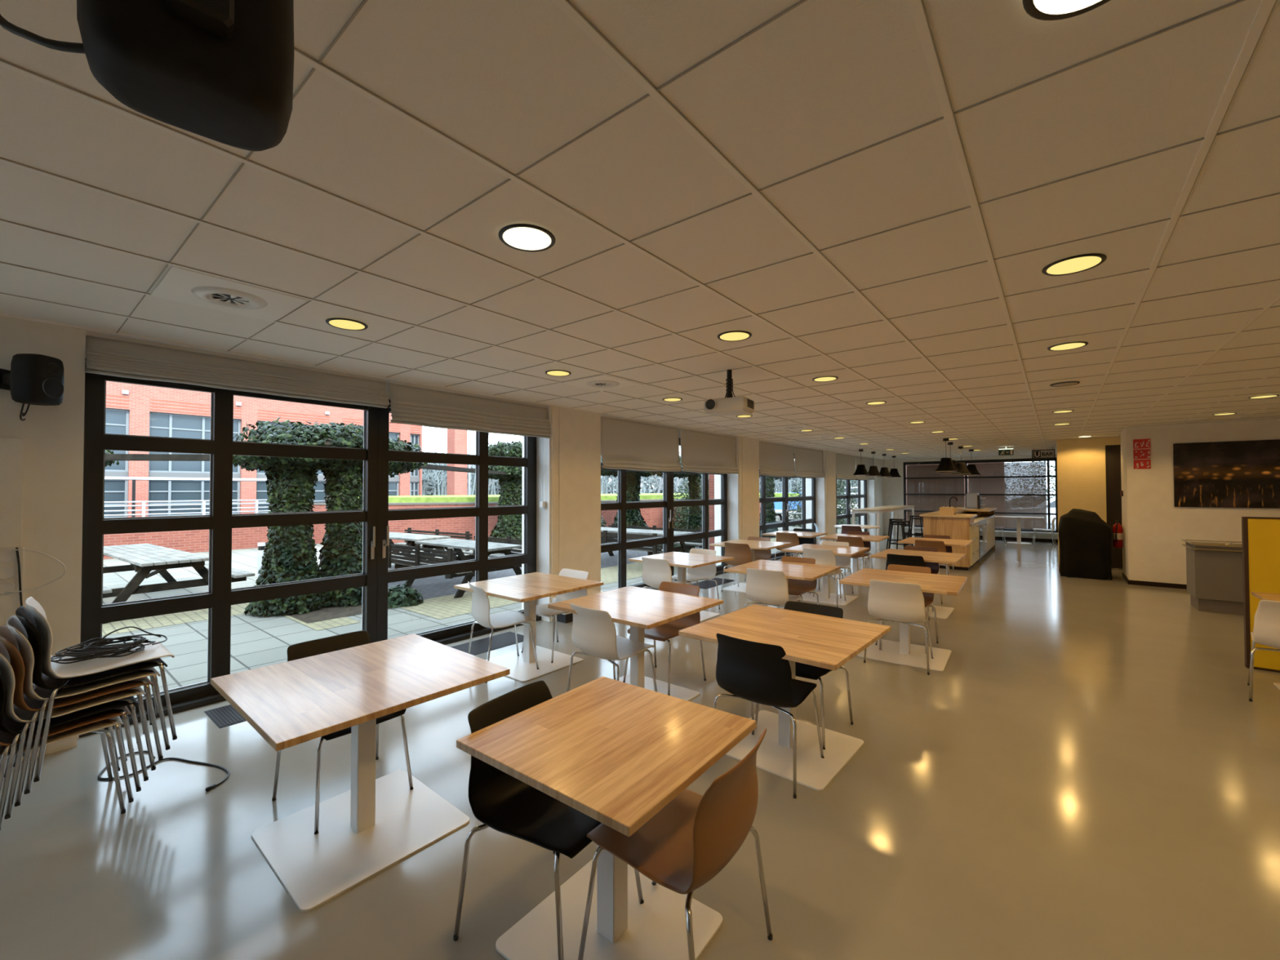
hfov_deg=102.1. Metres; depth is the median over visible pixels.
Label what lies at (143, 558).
picnic table
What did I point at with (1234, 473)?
wall picture
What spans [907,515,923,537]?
bar stool
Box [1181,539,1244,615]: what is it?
sideboard
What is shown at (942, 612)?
dining table
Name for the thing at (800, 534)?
dining table
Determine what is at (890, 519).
bar stool
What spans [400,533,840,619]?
paving
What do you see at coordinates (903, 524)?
bar stool
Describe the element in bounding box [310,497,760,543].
wall
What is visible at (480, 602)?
cafe chair
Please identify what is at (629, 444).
blind
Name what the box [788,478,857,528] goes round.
shrub
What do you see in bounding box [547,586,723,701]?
dining table
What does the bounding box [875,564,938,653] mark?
cafe chair
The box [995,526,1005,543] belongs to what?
cafe chair
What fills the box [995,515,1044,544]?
table
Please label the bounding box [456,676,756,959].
dining table
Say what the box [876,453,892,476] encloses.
pendant lamp
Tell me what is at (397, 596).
shrub
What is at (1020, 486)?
blind
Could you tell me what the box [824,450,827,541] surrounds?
trim
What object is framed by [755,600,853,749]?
cafe chair
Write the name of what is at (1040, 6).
diffuser
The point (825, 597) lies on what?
dining table
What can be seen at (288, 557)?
ivy-covered tree
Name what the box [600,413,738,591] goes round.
window
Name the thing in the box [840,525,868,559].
cafe chair
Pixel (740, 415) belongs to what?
recessed light
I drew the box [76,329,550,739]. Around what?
window
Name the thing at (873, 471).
pendant lamp
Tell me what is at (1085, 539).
covered object
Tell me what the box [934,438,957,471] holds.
pendant lamp
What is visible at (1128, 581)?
baseboard
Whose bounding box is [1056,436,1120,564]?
wall
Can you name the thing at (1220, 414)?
diffuser
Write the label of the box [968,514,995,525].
countertop
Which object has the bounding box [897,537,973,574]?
dining table
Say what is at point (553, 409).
trim
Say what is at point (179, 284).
ceiling vent
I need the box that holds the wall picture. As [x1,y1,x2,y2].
[1173,439,1279,508]
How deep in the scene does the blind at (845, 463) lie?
15.61 m
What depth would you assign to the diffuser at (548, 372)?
4.70 m
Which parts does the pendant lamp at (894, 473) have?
lamp shade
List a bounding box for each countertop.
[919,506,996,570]
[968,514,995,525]
[1181,539,1242,551]
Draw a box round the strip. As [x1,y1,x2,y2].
[102,602,359,635]
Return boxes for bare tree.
[429,435,495,487]
[473,431,518,444]
[653,454,680,493]
[673,452,682,493]
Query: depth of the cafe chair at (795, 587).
6.37 m
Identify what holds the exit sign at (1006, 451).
hanging from the ceiling
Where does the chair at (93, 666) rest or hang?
on the chair at (40, 679)
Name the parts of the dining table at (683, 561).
plate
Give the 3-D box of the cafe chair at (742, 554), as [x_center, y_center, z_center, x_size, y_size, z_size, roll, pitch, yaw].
[1.672,1.400,8.350,0.555,0.801,0.539,-1,-1,39]
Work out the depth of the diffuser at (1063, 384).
5.24 m
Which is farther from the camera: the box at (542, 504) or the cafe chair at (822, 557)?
the cafe chair at (822, 557)
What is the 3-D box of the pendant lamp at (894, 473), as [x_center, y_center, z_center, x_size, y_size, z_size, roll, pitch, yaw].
[8.209,-0.431,16.708,0.424,0.693,0.424,-1,-1,39]
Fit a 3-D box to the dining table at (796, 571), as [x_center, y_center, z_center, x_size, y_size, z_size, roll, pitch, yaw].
[1.643,1.383,5.926,1.000,0.750,1.000,-1,-1,37]
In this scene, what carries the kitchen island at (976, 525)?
on the floor
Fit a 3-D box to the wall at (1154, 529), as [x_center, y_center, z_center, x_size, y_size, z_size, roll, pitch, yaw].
[10.277,0.438,8.951,2.860,2.715,2.350,-1,-1,39]
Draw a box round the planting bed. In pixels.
[272,603,392,623]
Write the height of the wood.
7.905 m
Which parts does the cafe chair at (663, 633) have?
leg, leg, leg, leg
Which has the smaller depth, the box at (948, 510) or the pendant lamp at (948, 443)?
the box at (948, 510)
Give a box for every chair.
[0,624,155,819]
[0,640,148,830]
[0,668,141,792]
[0,706,133,802]
[0,715,125,813]
[6,615,163,806]
[15,605,170,794]
[24,596,177,782]
[271,630,413,834]
[453,680,644,959]
[467,581,538,683]
[520,568,588,662]
[566,603,657,692]
[577,728,773,959]
[622,581,706,695]
[641,556,691,588]
[671,548,719,608]
[713,633,824,798]
[721,542,751,591]
[733,536,771,584]
[744,568,800,608]
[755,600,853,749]
[765,555,818,608]
[774,532,800,560]
[784,528,813,556]
[799,547,846,607]
[809,541,853,598]
[813,523,836,544]
[834,535,871,579]
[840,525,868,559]
[844,531,872,570]
[863,579,933,675]
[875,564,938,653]
[885,553,933,620]
[903,546,942,604]
[914,539,950,575]
[923,534,954,575]
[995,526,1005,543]
[1032,517,1056,546]
[1247,600,1279,702]
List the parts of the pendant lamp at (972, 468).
lamp shade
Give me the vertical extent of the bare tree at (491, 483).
6.954 m
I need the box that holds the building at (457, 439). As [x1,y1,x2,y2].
[446,428,471,495]
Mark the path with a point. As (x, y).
(432, 587)
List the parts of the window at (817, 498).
frame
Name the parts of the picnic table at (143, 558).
leg, leg, leg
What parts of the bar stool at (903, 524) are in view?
leg, leg, seat, leg, leg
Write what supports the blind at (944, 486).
attached to the window at (904, 464)
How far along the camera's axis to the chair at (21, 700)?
2.53 m
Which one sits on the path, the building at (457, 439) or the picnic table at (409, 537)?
the picnic table at (409, 537)
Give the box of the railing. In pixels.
[103,499,271,516]
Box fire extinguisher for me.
[1112,520,1123,547]
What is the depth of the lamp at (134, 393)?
24.24 m
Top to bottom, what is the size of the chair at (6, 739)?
0.801 m
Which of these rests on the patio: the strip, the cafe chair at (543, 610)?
the strip
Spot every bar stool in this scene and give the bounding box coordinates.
[886,518,906,549]
[888,520,913,549]
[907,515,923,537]
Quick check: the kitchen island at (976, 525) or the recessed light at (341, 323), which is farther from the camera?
the kitchen island at (976, 525)
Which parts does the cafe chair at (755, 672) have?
leg, leg, leg, leg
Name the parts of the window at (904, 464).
sill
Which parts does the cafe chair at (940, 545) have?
leg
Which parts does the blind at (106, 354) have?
head rail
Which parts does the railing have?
post, rail, rail, rail, rail, post, post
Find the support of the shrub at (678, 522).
on the path
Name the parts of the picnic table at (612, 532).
leg, backrest, backrest, leg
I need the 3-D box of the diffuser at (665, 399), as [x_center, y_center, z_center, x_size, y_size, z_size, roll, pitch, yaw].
[0.385,-0.951,6.113,0.199,0.004,0.199,-1,-1,43]
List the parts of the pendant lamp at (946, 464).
lamp shade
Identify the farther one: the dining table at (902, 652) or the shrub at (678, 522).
the shrub at (678, 522)
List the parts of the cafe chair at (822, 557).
leg, leg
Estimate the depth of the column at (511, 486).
15.41 m
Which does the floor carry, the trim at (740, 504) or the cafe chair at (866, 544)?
the cafe chair at (866, 544)
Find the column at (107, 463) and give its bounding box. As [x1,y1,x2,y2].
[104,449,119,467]
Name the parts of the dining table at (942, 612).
plate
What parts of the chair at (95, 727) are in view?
leg, leg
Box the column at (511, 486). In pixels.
[488,440,522,542]
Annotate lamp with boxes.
[121,390,329,414]
[853,448,869,475]
[866,451,881,475]
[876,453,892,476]
[887,455,901,477]
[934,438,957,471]
[940,442,961,472]
[951,446,971,474]
[962,448,981,475]
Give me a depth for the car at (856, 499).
29.48 m
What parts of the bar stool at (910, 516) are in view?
leg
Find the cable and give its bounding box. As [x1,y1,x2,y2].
[97,750,230,791]
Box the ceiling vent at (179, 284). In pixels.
[150,266,308,321]
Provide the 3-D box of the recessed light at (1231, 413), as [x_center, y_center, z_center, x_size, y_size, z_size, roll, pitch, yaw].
[8.355,-0.942,7.390,0.236,0.008,0.236,-1,-1,39]
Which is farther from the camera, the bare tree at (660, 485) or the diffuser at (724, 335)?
the bare tree at (660, 485)
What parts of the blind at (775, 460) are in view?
head rail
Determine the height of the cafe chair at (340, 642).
0.801 m
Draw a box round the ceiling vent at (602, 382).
[562,374,643,391]
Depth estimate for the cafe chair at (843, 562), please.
8.26 m
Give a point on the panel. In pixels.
(11, 450)
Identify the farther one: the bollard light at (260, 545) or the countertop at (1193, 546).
the bollard light at (260, 545)
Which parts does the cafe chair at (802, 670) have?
leg, leg, leg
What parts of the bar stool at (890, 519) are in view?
leg, seat, leg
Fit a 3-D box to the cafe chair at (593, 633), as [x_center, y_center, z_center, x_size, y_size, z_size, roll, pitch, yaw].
[-0.211,1.325,3.933,0.555,0.801,0.540,-1,-1,43]
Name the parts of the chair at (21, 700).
leg, leg, seat frame, leg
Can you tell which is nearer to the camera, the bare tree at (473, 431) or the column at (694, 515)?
the column at (694, 515)
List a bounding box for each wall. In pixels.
[0,315,884,760]
[103,524,315,559]
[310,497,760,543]
[883,453,1057,539]
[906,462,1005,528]
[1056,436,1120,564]
[1120,418,1279,584]
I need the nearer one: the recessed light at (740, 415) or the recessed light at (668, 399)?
the recessed light at (668, 399)
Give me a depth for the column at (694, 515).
15.23 m
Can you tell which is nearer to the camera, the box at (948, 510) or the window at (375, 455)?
the window at (375, 455)
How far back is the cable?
3.07 m
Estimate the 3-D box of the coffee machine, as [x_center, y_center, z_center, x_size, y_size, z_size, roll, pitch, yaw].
[9.034,0.564,13.969,0.540,0.420,0.480,-1,-1,39]
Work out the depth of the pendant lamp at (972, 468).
13.87 m
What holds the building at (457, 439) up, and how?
on the ground
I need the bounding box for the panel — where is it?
[0,437,66,768]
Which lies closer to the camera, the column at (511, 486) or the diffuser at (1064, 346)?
the diffuser at (1064, 346)
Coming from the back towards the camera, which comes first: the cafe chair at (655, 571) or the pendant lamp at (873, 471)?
the pendant lamp at (873, 471)
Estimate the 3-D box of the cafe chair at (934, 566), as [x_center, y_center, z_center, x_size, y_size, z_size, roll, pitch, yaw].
[3.983,1.379,7.424,0.555,0.801,0.539,-1,-1,39]
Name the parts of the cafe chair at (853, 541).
leg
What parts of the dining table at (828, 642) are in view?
plate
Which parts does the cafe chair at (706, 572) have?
leg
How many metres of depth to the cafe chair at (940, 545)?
8.50 m
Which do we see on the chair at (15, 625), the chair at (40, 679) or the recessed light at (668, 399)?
the chair at (40, 679)
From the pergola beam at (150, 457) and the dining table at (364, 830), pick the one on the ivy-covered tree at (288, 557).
the pergola beam at (150, 457)
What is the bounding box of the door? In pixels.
[1105,444,1122,568]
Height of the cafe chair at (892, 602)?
0.801 m
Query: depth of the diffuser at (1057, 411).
7.13 m
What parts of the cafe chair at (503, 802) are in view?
leg, leg, leg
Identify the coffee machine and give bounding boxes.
[962,493,986,508]
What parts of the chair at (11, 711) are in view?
leg, leg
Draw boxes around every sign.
[998,446,1013,455]
[1031,448,1055,458]
[1133,438,1151,469]
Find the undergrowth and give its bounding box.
[422,462,857,495]
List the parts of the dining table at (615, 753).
plate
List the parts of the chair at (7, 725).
leg, leg, leg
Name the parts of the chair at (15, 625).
leg, seat frame, leg, leg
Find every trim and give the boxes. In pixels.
[551,405,560,622]
[738,436,742,539]
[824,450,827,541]
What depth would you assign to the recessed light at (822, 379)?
4.98 m
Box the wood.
[422,448,857,495]
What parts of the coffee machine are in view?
spout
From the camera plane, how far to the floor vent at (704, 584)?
9.06 m
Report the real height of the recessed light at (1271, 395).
0.008 m
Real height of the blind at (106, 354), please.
0.284 m
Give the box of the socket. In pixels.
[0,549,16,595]
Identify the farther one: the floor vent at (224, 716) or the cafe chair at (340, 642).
the floor vent at (224, 716)
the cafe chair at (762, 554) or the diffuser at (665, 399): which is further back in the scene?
the cafe chair at (762, 554)
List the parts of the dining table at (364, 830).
plate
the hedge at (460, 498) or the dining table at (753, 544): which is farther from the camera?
the hedge at (460, 498)
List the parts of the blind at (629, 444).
head rail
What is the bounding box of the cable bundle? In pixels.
[50,626,167,663]
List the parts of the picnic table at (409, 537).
leg, backrest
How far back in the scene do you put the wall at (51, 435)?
3.33 m
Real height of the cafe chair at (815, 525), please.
0.801 m
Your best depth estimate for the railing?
13.90 m
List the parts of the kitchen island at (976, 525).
panel, drawer, drawer, drawer, drawer, drawer, drawer, appliance door, door glass, panel, appliance door, door glass, cupboard door, cupboard door, cupboard door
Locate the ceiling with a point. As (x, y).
(880, 194)
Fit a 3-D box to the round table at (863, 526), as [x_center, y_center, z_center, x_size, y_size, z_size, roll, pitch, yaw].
[5.274,1.493,12.556,1.040,0.750,1.040,-1,-1,39]
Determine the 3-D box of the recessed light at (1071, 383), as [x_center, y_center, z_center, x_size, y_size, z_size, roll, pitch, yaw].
[4.316,-0.973,5.253,0.236,0.008,0.236,-1,-1,39]
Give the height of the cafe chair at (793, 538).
0.801 m
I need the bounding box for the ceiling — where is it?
[0,0,1279,459]
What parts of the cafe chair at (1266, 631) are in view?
leg, leg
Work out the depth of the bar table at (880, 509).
15.15 m
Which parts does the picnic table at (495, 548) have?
leg, backrest, leg, leg, backrest, leg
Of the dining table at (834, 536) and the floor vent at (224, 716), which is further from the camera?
the dining table at (834, 536)
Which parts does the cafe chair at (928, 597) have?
leg, leg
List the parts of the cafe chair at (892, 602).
leg, leg, leg, leg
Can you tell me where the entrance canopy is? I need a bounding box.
[104,476,269,517]
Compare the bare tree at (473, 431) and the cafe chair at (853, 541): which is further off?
the bare tree at (473, 431)
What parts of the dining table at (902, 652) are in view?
plate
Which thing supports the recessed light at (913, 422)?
in the ceiling
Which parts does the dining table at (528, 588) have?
plate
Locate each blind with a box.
[85,330,389,408]
[386,379,551,438]
[600,414,681,471]
[679,426,738,473]
[759,440,795,476]
[793,445,825,477]
[835,452,857,479]
[854,455,875,479]
[906,463,964,525]
[968,461,1046,529]
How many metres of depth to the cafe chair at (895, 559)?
6.68 m
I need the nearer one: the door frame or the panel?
the panel
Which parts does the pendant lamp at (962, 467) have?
lamp shade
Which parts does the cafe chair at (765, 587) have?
leg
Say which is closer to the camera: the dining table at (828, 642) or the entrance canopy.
the dining table at (828, 642)
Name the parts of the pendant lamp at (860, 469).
lamp shade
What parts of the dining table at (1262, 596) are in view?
plate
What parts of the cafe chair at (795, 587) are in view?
leg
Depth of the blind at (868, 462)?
17.19 m
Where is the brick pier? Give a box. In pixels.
[708,474,714,550]
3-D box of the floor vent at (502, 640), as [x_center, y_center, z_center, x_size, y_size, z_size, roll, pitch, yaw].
[-1.581,1.754,5.586,0.430,0.006,0.750,-1,-1,39]
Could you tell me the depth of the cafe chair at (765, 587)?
5.50 m
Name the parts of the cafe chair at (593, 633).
leg, leg, leg, leg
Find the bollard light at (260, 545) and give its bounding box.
[257,542,265,577]
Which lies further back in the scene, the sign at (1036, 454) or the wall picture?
the sign at (1036, 454)
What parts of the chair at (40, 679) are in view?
leg, seat frame, leg, leg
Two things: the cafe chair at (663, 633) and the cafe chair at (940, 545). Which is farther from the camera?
the cafe chair at (940, 545)
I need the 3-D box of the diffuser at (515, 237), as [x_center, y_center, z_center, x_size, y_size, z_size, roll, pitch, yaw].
[-0.476,-1.018,2.182,0.199,0.004,0.199,-1,-1,43]
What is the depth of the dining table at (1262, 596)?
4.35 m
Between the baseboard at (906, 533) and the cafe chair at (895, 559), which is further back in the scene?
the baseboard at (906, 533)
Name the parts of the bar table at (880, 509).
leg, leg, leg, leg, leg, leg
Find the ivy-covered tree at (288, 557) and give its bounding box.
[232,417,427,617]
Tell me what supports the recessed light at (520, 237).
in the ceiling
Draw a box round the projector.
[703,369,754,416]
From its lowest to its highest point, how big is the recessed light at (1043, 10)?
0.008 m
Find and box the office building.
[103,381,422,519]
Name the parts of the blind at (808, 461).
head rail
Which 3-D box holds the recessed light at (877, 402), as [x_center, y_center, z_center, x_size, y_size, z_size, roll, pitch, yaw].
[2.916,-0.950,6.383,0.236,0.008,0.236,-1,-1,39]
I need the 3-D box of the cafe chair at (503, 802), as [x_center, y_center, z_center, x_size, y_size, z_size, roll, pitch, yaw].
[-0.341,1.292,2.013,0.539,0.801,0.555,-1,-1,33]
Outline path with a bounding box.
[387,529,792,599]
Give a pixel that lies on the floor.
(1089, 771)
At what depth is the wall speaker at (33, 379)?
3.06 m
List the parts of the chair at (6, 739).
leg, leg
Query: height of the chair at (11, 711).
0.801 m
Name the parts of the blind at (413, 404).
head rail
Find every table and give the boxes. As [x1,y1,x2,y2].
[102,543,254,623]
[210,633,510,911]
[323,527,471,570]
[387,535,521,598]
[453,572,604,681]
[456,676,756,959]
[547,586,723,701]
[600,523,702,555]
[627,551,734,622]
[678,604,891,791]
[709,539,791,592]
[723,559,840,608]
[762,530,827,556]
[774,511,801,522]
[782,543,869,605]
[820,533,889,578]
[834,524,880,558]
[839,568,967,671]
[851,505,915,550]
[870,548,966,618]
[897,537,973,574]
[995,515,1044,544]
[1251,591,1279,689]
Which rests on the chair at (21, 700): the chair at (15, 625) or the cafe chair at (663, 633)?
the chair at (15, 625)
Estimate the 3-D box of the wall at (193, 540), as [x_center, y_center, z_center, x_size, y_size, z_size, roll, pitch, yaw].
[-16.585,1.415,8.483,0.360,0.960,20.440,-1,-1,39]
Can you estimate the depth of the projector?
4.51 m
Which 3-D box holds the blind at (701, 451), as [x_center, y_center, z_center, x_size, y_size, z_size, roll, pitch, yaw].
[1.320,-0.506,9.559,0.090,0.767,1.970,-1,-1,39]
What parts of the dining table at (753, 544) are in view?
plate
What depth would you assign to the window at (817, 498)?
13.38 m
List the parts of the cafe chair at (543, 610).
leg, leg, leg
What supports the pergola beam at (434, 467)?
on the ivy-covered tree at (288, 557)
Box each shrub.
[387,582,423,608]
[600,515,607,537]
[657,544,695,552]
[673,474,709,531]
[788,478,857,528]
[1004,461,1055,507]
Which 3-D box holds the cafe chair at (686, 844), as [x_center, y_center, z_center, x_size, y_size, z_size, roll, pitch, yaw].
[0.137,1.288,1.823,0.540,0.801,0.555,-1,-1,35]
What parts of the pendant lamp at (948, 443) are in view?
lamp shade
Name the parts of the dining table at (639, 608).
plate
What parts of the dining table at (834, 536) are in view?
plate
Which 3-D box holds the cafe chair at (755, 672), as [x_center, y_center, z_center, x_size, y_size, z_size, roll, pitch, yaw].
[0.771,1.309,3.128,0.555,0.801,0.539,-1,-1,40]
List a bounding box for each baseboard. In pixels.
[905,532,1057,542]
[1122,572,1186,589]
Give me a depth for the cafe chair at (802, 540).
11.05 m
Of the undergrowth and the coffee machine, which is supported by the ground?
the undergrowth
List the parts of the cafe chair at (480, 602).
leg, leg, leg, leg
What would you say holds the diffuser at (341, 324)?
attached to the recessed light at (341, 323)
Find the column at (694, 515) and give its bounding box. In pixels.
[645,456,702,546]
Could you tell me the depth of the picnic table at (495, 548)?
8.68 m
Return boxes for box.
[539,501,545,507]
[939,506,955,515]
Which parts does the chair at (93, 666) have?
leg, seat frame, leg, leg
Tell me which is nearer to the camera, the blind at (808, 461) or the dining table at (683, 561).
the dining table at (683, 561)
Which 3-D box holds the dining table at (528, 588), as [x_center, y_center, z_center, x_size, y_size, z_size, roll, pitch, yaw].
[-1.055,1.370,4.955,1.000,0.750,1.000,-1,-1,39]
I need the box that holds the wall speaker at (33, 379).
[0,353,64,420]
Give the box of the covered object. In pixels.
[1057,508,1112,580]
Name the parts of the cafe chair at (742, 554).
leg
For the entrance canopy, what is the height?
2.180 m
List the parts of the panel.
casing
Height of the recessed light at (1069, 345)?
0.008 m
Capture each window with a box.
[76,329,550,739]
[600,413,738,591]
[759,449,825,560]
[835,457,874,542]
[902,457,1057,534]
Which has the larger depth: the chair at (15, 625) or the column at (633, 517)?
the column at (633, 517)
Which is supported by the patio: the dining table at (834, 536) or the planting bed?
the planting bed
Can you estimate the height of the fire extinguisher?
0.510 m
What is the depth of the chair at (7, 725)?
2.58 m
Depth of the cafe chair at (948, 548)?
9.40 m
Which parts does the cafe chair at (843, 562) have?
leg, leg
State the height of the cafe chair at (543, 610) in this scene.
0.801 m
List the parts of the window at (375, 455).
handle, handle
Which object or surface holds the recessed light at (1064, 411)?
in the ceiling
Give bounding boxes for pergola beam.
[105,453,209,461]
[389,462,511,475]
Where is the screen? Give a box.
[1241,516,1279,672]
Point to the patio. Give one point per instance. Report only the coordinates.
(256, 642)
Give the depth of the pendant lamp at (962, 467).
12.91 m
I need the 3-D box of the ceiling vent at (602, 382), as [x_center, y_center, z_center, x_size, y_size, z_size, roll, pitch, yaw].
[-0.369,-0.958,5.180,0.570,0.026,0.570,-1,-1,39]
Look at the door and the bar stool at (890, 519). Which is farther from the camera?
the bar stool at (890, 519)
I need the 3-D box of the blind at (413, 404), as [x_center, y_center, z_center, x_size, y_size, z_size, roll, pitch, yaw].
[-1.768,-0.741,5.720,0.113,0.421,1.990,-1,-1,39]
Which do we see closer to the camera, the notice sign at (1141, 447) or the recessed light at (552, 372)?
the recessed light at (552, 372)
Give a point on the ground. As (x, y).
(1055, 529)
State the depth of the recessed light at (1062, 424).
8.49 m
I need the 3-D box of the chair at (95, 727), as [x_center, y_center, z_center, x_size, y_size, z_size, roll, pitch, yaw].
[-2.998,1.307,2.604,0.555,0.801,0.539,-1,-1,39]
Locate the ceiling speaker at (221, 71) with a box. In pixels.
[0,0,293,151]
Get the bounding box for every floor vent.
[204,704,246,728]
[451,631,524,655]
[691,577,734,589]
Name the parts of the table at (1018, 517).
plate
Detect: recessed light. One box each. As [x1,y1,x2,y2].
[325,317,368,330]
[497,223,555,252]
[545,369,571,376]
[662,397,682,401]
[717,330,751,341]
[736,414,752,417]
[800,429,813,431]
[812,376,838,382]
[866,400,886,404]
[908,421,925,423]
[1022,0,1111,20]
[1041,253,1106,275]
[1047,341,1088,351]
[1049,381,1079,386]
[1052,409,1073,413]
[1053,422,1071,425]
[1212,412,1236,415]
[1248,394,1279,398]
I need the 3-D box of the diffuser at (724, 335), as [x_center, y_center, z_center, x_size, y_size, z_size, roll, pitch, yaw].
[0.655,-0.996,3.583,0.199,0.004,0.199,-1,-1,34]
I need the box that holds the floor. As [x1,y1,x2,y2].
[0,533,1279,959]
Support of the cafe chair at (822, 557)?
on the floor
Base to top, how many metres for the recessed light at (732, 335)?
0.008 m
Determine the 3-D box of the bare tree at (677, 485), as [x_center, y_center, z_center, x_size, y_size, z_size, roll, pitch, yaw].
[5.110,-1.614,70.594,6.582,9.496,4.761,0,-1,6]
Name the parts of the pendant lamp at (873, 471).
lamp shade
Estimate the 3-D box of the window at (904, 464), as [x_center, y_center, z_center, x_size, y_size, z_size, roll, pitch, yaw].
[11.045,0.507,17.083,4.280,2.340,0.270,-1,-1,39]
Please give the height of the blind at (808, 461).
0.767 m
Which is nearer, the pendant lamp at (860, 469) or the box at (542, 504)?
the box at (542, 504)
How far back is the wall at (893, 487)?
18.54 m
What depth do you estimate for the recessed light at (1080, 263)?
2.44 m
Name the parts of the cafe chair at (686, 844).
leg, leg, leg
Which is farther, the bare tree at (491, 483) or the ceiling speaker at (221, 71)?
the bare tree at (491, 483)
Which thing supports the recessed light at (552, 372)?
in the ceiling
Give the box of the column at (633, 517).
[600,457,653,535]
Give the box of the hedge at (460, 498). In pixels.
[358,493,799,502]
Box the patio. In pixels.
[102,509,857,699]
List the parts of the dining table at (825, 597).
plate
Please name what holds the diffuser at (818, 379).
attached to the recessed light at (822, 379)
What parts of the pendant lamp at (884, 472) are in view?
lamp shade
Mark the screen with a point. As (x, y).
(1260, 535)
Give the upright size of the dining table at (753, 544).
0.750 m
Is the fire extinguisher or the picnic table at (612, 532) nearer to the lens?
the fire extinguisher
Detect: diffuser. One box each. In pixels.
[328,320,364,329]
[502,226,551,249]
[546,370,568,375]
[664,398,680,400]
[720,332,749,340]
[814,377,835,381]
[1033,0,1102,14]
[1046,256,1101,274]
[1050,342,1084,350]
[1052,382,1077,386]
[1054,410,1072,413]
[1214,413,1235,415]
[1250,395,1276,398]
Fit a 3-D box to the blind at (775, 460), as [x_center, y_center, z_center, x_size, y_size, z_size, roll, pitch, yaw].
[3.155,-0.466,11.831,0.092,0.773,1.930,-1,-1,39]
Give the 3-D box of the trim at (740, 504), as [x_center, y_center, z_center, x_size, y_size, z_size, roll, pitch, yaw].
[2.029,0.482,10.372,0.018,2.705,0.150,-1,-1,39]
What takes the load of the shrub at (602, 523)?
on the patio
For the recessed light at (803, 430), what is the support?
in the ceiling
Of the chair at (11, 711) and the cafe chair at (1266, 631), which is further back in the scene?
the cafe chair at (1266, 631)
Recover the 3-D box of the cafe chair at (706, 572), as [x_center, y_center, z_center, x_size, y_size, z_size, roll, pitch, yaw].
[0.743,1.380,7.135,0.555,0.801,0.539,-1,-1,40]
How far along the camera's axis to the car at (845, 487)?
35.22 m
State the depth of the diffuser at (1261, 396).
5.97 m
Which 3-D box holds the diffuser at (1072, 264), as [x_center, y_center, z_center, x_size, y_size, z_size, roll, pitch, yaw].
[2.055,-1.018,2.452,0.199,0.004,0.199,-1,-1,43]
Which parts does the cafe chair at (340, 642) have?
leg, leg, leg, leg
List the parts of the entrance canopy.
post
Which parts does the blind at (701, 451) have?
head rail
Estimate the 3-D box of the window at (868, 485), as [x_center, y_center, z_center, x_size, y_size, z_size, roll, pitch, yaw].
[6.766,0.577,16.501,0.309,2.714,4.000,-1,-1,39]
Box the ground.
[1004,496,1056,530]
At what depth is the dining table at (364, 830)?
2.46 m
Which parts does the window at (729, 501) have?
handle, handle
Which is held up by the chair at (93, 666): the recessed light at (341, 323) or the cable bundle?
the cable bundle

